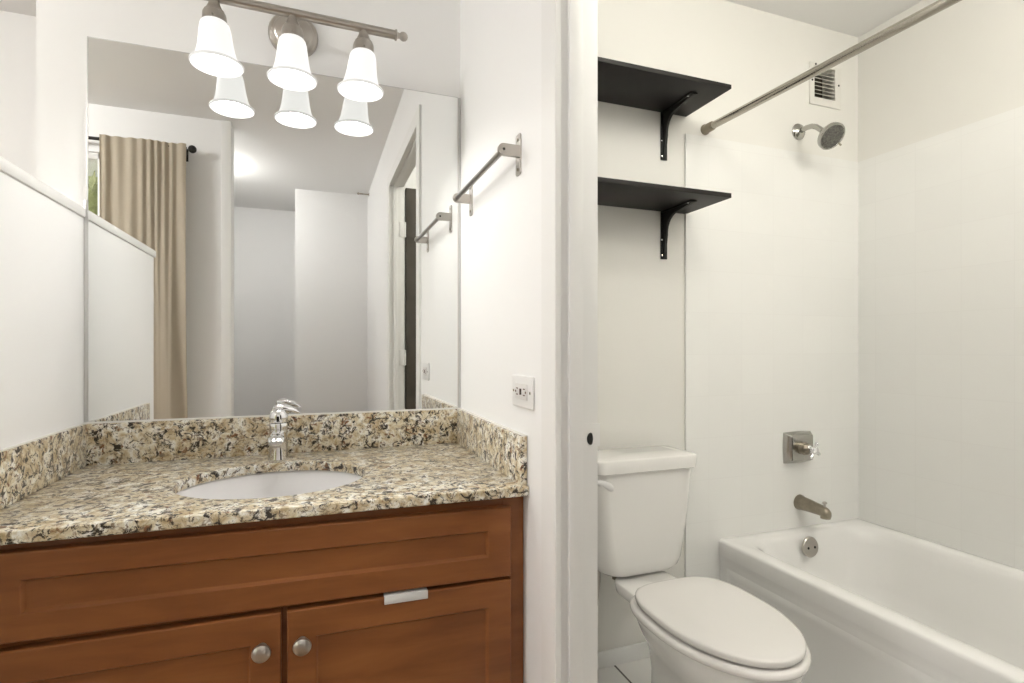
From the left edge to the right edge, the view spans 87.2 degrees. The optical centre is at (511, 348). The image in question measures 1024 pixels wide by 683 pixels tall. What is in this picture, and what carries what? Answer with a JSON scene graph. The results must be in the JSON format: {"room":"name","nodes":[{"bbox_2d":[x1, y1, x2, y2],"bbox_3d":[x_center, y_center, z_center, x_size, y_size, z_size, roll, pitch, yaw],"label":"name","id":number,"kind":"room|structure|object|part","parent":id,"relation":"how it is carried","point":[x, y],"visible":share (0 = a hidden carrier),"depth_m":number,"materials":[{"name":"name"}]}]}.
{"room":"bathroom","nodes":[
{"label":"bathroom","id":0,"kind":"room"},
{"bbox_2d":[0,11,35,177],"bbox_3d":[-2.568,-0.106,1.881,2.474,2.366,0.100,0,0,-20],"label":"wall","id":1,"kind":"structure","parent":0,"point":[17,31],"depth_m":2.07,"materials":[{"name":"white paint"}]},
{"bbox_2d":[0,171,83,449],"bbox_3d":[-0.988,0.379,1.014,0.096,1.396,0.615,0,0,-20],"label":"wall","id":2,"kind":"structure","parent":0,"point":[42,240],"depth_m":1.09,"materials":[{"name":"white paint"}]},
{"bbox_2d":[0,156,85,217],"bbox_3d":[-0.989,-0.331,1.007,0.112,0.024,0.628,0,0,-20],"label":"trim","id":3,"kind":"structure","parent":2,"relation":"on","point":[6,167],"depth_m":1.09,"materials":[{"name":"white paint"}]},
{"bbox_2d":[36,0,857,651],"bbox_3d":[0.178,-0.106,1.823,2.842,2.366,0.100,0,0,-20],"label":"wall","id":4,"kind":"structure","parent":0,"point":[751,50],"depth_m":1.85,"materials":[{"name":"white paint"}]},
{"bbox_2d":[84,36,460,421],"bbox_3d":[-0.602,-0.291,1.479,0.947,0.946,0.008,0,0,-20],"label":"wall mirror","id":5,"kind":"object","parent":4,"relation":"attached to","point":[252,244],"visible":0.95,"depth_m":1.45,"materials":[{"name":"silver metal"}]},
{"bbox_3d":[-0.604,-0.291,1.479,0.932,0.946,0.006,0,0,-20],"label":"edge trim","id":6,"kind":"part","parent":5,"relation":"part of","materials":[{"name":"mirror"}]},
{"bbox_2d":[188,0,407,101],"bbox_3d":[-0.569,-0.799,1.393,0.583,0.252,0.193,0,0,-20],"label":"vanity light","id":7,"kind":"object","parent":4,"relation":"attached to","point":[291,31],"visible":1,"depth_m":1.35,"materials":[{"name":"white glass"}]},
{"bbox_3d":[-0.713,-0.735,1.300,0.115,0.104,0.115,0,0,-20],"label":"lamp shade","id":8,"kind":"part","parent":7,"relation":"part of","materials":[{"name":"white glass"}]},
{"bbox_3d":[-0.555,-0.729,1.358,0.115,0.104,0.115,0,0,-20],"label":"lamp shade","id":9,"kind":"part","parent":7,"relation":"part of","materials":[{"name":"white glass"}]},
{"bbox_3d":[-0.598,-0.861,1.469,0.128,0.128,0.030,0,0,-20],"label":"wall plate","id":10,"kind":"part","parent":7,"relation":"part of","materials":[{"name":"silver metal"}]},
{"bbox_3d":[-0.399,-0.727,1.415,0.115,0.104,0.115,0,0,-20],"label":"lamp shade","id":11,"kind":"part","parent":7,"relation":"part of","materials":[{"name":"white glass"}]},
{"bbox_2d":[598,641,649,668],"bbox_3d":[0.271,1.050,1.798,0.752,0.055,0.010,0,0,-20],"label":"baseboard","id":12,"kind":"structure","parent":4,"relation":"attached to","point":[638,651],"depth_m":1.83,"materials":[{"name":"white paint"}]},
{"bbox_2d":[598,57,730,160],"bbox_3d":[0.310,-0.754,1.698,0.756,0.182,0.224,0,0,-20],"label":"wall shelf","id":13,"kind":"object","parent":4,"relation":"attached to","point":[668,93],"visible":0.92,"depth_m":1.73,"materials":[{"name":"black laminate"}]},
{"bbox_2d":[598,177,730,259],"bbox_3d":[0.310,-0.405,1.698,0.756,0.183,0.224,0,0,-20],"label":"wall shelf","id":14,"kind":"object","parent":4,"relation":"attached to","point":[670,200],"visible":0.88,"depth_m":1.73,"materials":[{"name":"black laminate"}]},
{"bbox_2d":[684,134,857,579],"bbox_3d":[1.029,0.154,2.078,0.869,1.845,0.008,0,0,-20],"label":"tiled wall","id":15,"kind":"structure","parent":4,"relation":"attached to","point":[771,267],"depth_m":2.05,"materials":[{"name":"white tile"}]},
{"bbox_2d":[782,431,820,463],"bbox_3d":[1.130,0.387,2.060,0.143,0.124,0.095,0,0,-20],"label":"shower valve","id":16,"kind":"object","parent":15,"relation":"attached to","point":[798,447],"visible":1,"depth_m":2.07,"materials":[{"name":"silver metal"}]},
{"bbox_3d":[1.132,0.387,2.054,0.048,0.048,0.050,0,0,-20],"label":"stem","id":17,"kind":"part","parent":16,"relation":"part of","materials":[{"name":"silver metal"}]},
{"bbox_3d":[1.141,0.387,2.028,0.061,0.061,0.027,0,0,-20],"label":"cross handle","id":18,"kind":"part","parent":16,"relation":"part of","materials":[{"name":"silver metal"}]},
{"bbox_2d":[794,494,831,519],"bbox_3d":[1.150,0.603,2.047,0.060,0.062,0.133,0,0,-20],"label":"tub spout","id":19,"kind":"object","parent":15,"relation":"attached to","point":[801,502],"visible":1,"depth_m":2.04,"materials":[{"name":"silver metal"}]},
{"bbox_2d":[792,122,844,149],"bbox_3d":[1.158,-0.811,2.031,0.104,0.144,0.184,0,0,-20],"label":"showerhead","id":20,"kind":"object","parent":4,"relation":"attached to","point":[831,135],"visible":1,"depth_m":1.98,"materials":[{"name":"silver metal"}]},
{"bbox_3d":[1.149,-0.832,2.059,0.021,0.061,0.116,0,0,-20],"label":"arm","id":21,"kind":"part","parent":20,"relation":"part of","materials":[{"name":"silver metal"}]},
{"bbox_2d":[809,62,840,109],"bbox_3d":[1.249,-1.054,2.194,0.169,0.166,0.078,0,0,-20],"label":"air vent","id":22,"kind":"object","parent":4,"relation":"in","point":[815,83],"visible":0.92,"depth_m":2.17,"materials":[{"name":"white metal"}]},
{"bbox_2d":[701,0,961,134],"bbox_3d":[1.028,-0.796,1.165,0.038,0.038,1.722,0,0,-22],"label":"shower rod","id":23,"kind":"object","parent":4,"relation":"attached to","point":[938,6],"visible":1,"depth_m":1.47,"materials":[{"name":"silver metal"}]},
{"bbox_2d":[0,0,922,36],"bbox_3d":[-0.406,-1.339,-0.032,5.416,0.100,5.180,0,0,-20],"label":"ceiling","id":24,"kind":"structure","parent":0,"point":[855,18],"depth_m":2.05,"materials":[{"name":"white paint"}]},
{"bbox_2d":[460,0,540,682],"bbox_3d":[0.412,-0.106,0.205,0.080,2.366,3.100,0,0,-20],"label":"wall partition","id":25,"kind":"structure","parent":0,"point":[500,40],"depth_m":1.24,"materials":[{"name":"white paint"}]},
{"bbox_2d":[453,133,521,215],"bbox_3d":[-0.074,-0.420,1.340,0.052,0.088,0.406,0,0,-20],"label":"towel bar","id":26,"kind":"object","parent":25,"relation":"attached to","point":[504,149],"visible":1,"depth_m":1.20,"materials":[{"name":"silver metal"}]},
{"bbox_3d":[-0.143,-0.424,1.525,0.050,0.026,0.008,0,0,-20],"label":"bracket arm","id":27,"kind":"part","parent":26,"relation":"part of","materials":[{"name":"silver metal"}]},
{"bbox_3d":[-0.117,-0.420,1.526,0.004,0.088,0.027,0,0,-20],"label":"mounting plate","id":28,"kind":"part","parent":26,"relation":"part of","materials":[{"name":"silver metal"}]},
{"bbox_3d":[-0.087,-0.424,1.336,0.013,0.013,0.400,0,0,-20],"label":"rail","id":29,"kind":"part","parent":26,"relation":"part of","materials":[{"name":"silver metal"}]},
{"bbox_3d":[-0.007,-0.424,1.154,0.050,0.026,0.008,0,0,-20],"label":"bracket arm","id":30,"kind":"part","parent":26,"relation":"part of","materials":[{"name":"silver metal"}]},
{"bbox_3d":[0.014,-0.420,1.170,0.004,0.088,0.027,0,0,-20],"label":"mounting plate","id":31,"kind":"part","parent":26,"relation":"part of","materials":[{"name":"silver metal"}]},
{"bbox_2d":[512,374,533,409],"bbox_3d":[0.021,0.092,1.141,0.010,0.068,0.118,0,0,-20],"label":"wall outlet","id":32,"kind":"object","parent":25,"relation":"attached to","point":[522,386],"visible":1,"depth_m":1.13,"materials":[{"name":"white plastic"}]},
{"bbox_2d":[515,383,527,400],"bbox_3d":[0.020,0.092,1.141,0.004,0.033,0.068,0,0,-20],"label":"receptacle","id":33,"kind":"object","parent":32,"relation":"attached to","point":[521,389],"depth_m":1.13,"materials":[{"name":"white plastic"}]},
{"bbox_2d":[541,0,560,682],"bbox_3d":[0.239,0.030,0.545,0.011,2.094,1.037,0,0,-20],"label":"trim","id":34,"kind":"structure","parent":25,"relation":"attached to","point":[550,9],"depth_m":0.99,"materials":[{"name":"white paint"}]},
{"bbox_2d":[561,0,599,682],"bbox_3d":[0.283,0.051,0.561,0.083,2.053,0.955,0,0,-20],"label":"trim","id":35,"kind":"structure","parent":25,"relation":"attached to","point":[580,427],"depth_m":0.98,"materials":[{"name":"white paint"}]},
{"bbox_3d":[0.148,0.162,1.000,0.036,0.043,0.001,0,0,-20],"label":"strike plate","id":36,"kind":"part","parent":35,"relation":"part of","materials":[{"name":"white paint"}]},
{"bbox_2d":[598,657,650,682],"bbox_3d":[1.000,1.127,1.144,1.766,0.100,1.940,0,0,-20],"label":"floor","id":37,"kind":"structure","parent":0,"point":[638,671],"depth_m":1.78,"materials":[{"name":"tile"}]},
{"bbox_2d":[598,446,810,682],"bbox_3d":[0.480,0.706,1.489,0.375,0.742,0.733,0,0,-20],"label":"toilet","id":38,"kind":"object","parent":37,"relation":"on","point":[695,629],"visible":0.88,"depth_m":1.49,"materials":[{"name":"white ceramic"}]},
{"bbox_3d":[0.271,0.406,1.590,0.053,0.037,0.029,0,0,-20],"label":"flush lever","id":39,"kind":"part","parent":38,"relation":"part of","materials":[{"name":"white plastic"}]},
{"bbox_3d":[0.393,0.544,1.733,0.354,0.330,0.167,0,0,-20],"label":"tank","id":40,"kind":"part","parent":38,"relation":"part of","materials":[{"name":"white ceramic"}]},
{"bbox_3d":[0.398,0.357,1.720,0.371,0.044,0.164,0,0,-20],"label":"tank lid","id":41,"kind":"part","parent":38,"relation":"part of","materials":[{"name":"white ceramic"}]},
{"bbox_3d":[0.514,0.895,1.381,0.324,0.364,0.482,0,0,-20],"label":"bowl","id":42,"kind":"part","parent":38,"relation":"part of","materials":[{"name":"white ceramic"}]},
{"bbox_3d":[0.523,0.700,1.356,0.348,0.016,0.454,0,0,-20],"label":"seat","id":43,"kind":"part","parent":38,"relation":"part of","materials":[{"name":"white plastic"}]},
{"bbox_3d":[0.526,0.679,1.360,0.322,0.018,0.433,0,0,-20],"label":"lid","id":44,"kind":"part","parent":38,"relation":"part of","materials":[{"name":"white plastic"}]},
{"bbox_2d":[719,518,1023,682],"bbox_3d":[1.388,0.889,1.297,0.714,0.375,1.718,0,0,-20],"label":"bathtub","id":45,"kind":"object","parent":37,"relation":"on","point":[870,602],"visible":0.95,"depth_m":1.73,"materials":[{"name":"white ceramic"}]},
{"bbox_3d":[1.119,0.746,2.016,0.075,0.075,0.019,0,0,-20],"label":"overflow plate","id":46,"kind":"part","parent":45,"relation":"part of","materials":[{"name":"silver metal"}]},
{"bbox_3d":[1.049,0.918,1.197,0.003,0.246,1.590,0,0,-20],"label":"apron panel","id":47,"kind":"part","parent":45,"relation":"part of","materials":[{"name":"white ceramic"}]},
{"bbox_2d":[858,0,1023,161],"bbox_3d":[1.796,-0.106,1.394,0.100,2.366,1.820,0,0,-20],"label":"wall","id":48,"kind":"structure","parent":0,"point":[961,65],"depth_m":1.94,"materials":[{"name":"white paint"}]},
{"bbox_2d":[858,106,1023,569],"bbox_3d":[1.729,0.154,1.418,0.008,1.845,1.712,0,0,-20],"label":"tiled wall","id":49,"kind":"structure","parent":48,"relation":"attached to","point":[941,216],"depth_m":1.91,"materials":[{"name":"white tile"}]},
{"bbox_3d":[-1.282,1.127,-0.353,3.550,0.100,5.180,0,0,-20],"label":"floor","id":50,"kind":"structure","parent":0,"visible":0},
{"bbox_2d":[0,496,522,682],"bbox_3d":[-0.504,0.692,1.213,0.944,0.770,0.572,0,0,-20],"label":"vanity cabinet","id":51,"kind":"object","parent":50,"relation":"on","point":[300,599],"visible":0.94,"depth_m":0.97,"materials":[{"name":"brown wood"}]},
{"bbox_3d":[-0.625,0.725,0.913,0.430,0.493,0.019,0,0,-19],"label":"door","id":52,"kind":"part","parent":51,"relation":"part of","materials":[{"name":"brown wood"}]},
{"bbox_3d":[-0.442,0.536,0.949,0.032,0.032,0.030,0,0,-20],"label":"knob","id":53,"kind":"part","parent":51,"relation":"part of","materials":[{"name":"silver metal"}]},
{"bbox_2d":[0,408,528,544],"bbox_3d":[-0.506,0.244,1.217,0.948,0.125,0.566,0,0,-20],"label":"countertop","id":54,"kind":"structure","parent":51,"relation":"on","point":[87,479],"depth_m":1.21,"materials":[{"name":"stone"}]},
{"bbox_2d":[176,470,361,498],"bbox_3d":[-0.520,0.457,1.178,0.436,0.299,0.390,0,0,-20],"label":"undermount sink","id":55,"kind":"object","parent":54,"relation":"in","point":[281,483],"visible":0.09,"depth_m":1.32,"materials":[{"name":"white ceramic"}]},
{"bbox_2d":[267,403,299,461],"bbox_3d":[-0.576,0.214,1.351,0.076,0.143,0.141,0,0,-20],"label":"faucet","id":56,"kind":"object","parent":54,"relation":"on","point":[277,441],"visible":1,"depth_m":1.36,"materials":[{"name":"silver metal"}]},
{"bbox_3d":[-0.580,0.228,1.327,0.040,0.040,0.100,0,0,-20],"label":"spout","id":57,"kind":"part","parent":56,"relation":"part of","materials":[{"name":"silver metal"}]},
{"bbox_3d":[-0.599,0.173,1.378,0.046,0.036,0.046,0,0,-20],"label":"handle","id":58,"kind":"part","parent":56,"relation":"part of","materials":[{"name":"silver metal"}]},
{"bbox_3d":[-0.589,0.158,1.400,0.067,0.030,0.040,0,0,-20],"label":"lever","id":59,"kind":"part","parent":56,"relation":"part of","materials":[{"name":"silver metal"}]},
{"bbox_3d":[-0.379,0.536,0.970,0.032,0.032,0.030,0,0,-20],"label":"knob","id":60,"kind":"part","parent":51,"relation":"part of","materials":[{"name":"silver metal"}]},
{"bbox_3d":[-0.208,0.725,1.054,0.431,0.493,0.019,0,0,-19],"label":"door","id":61,"kind":"part","parent":51,"relation":"part of","materials":[{"name":"brown wood"}]},
{"bbox_2d":[383,587,427,604],"bbox_3d":[-0.207,0.483,1.049,0.084,0.016,0.018,0,0,-19],"label":"clip","id":62,"kind":"object","parent":51,"relation":"attached to","point":[418,593],"visible":1,"depth_m":1.04,"materials":[{"name":"white"}]}
]}

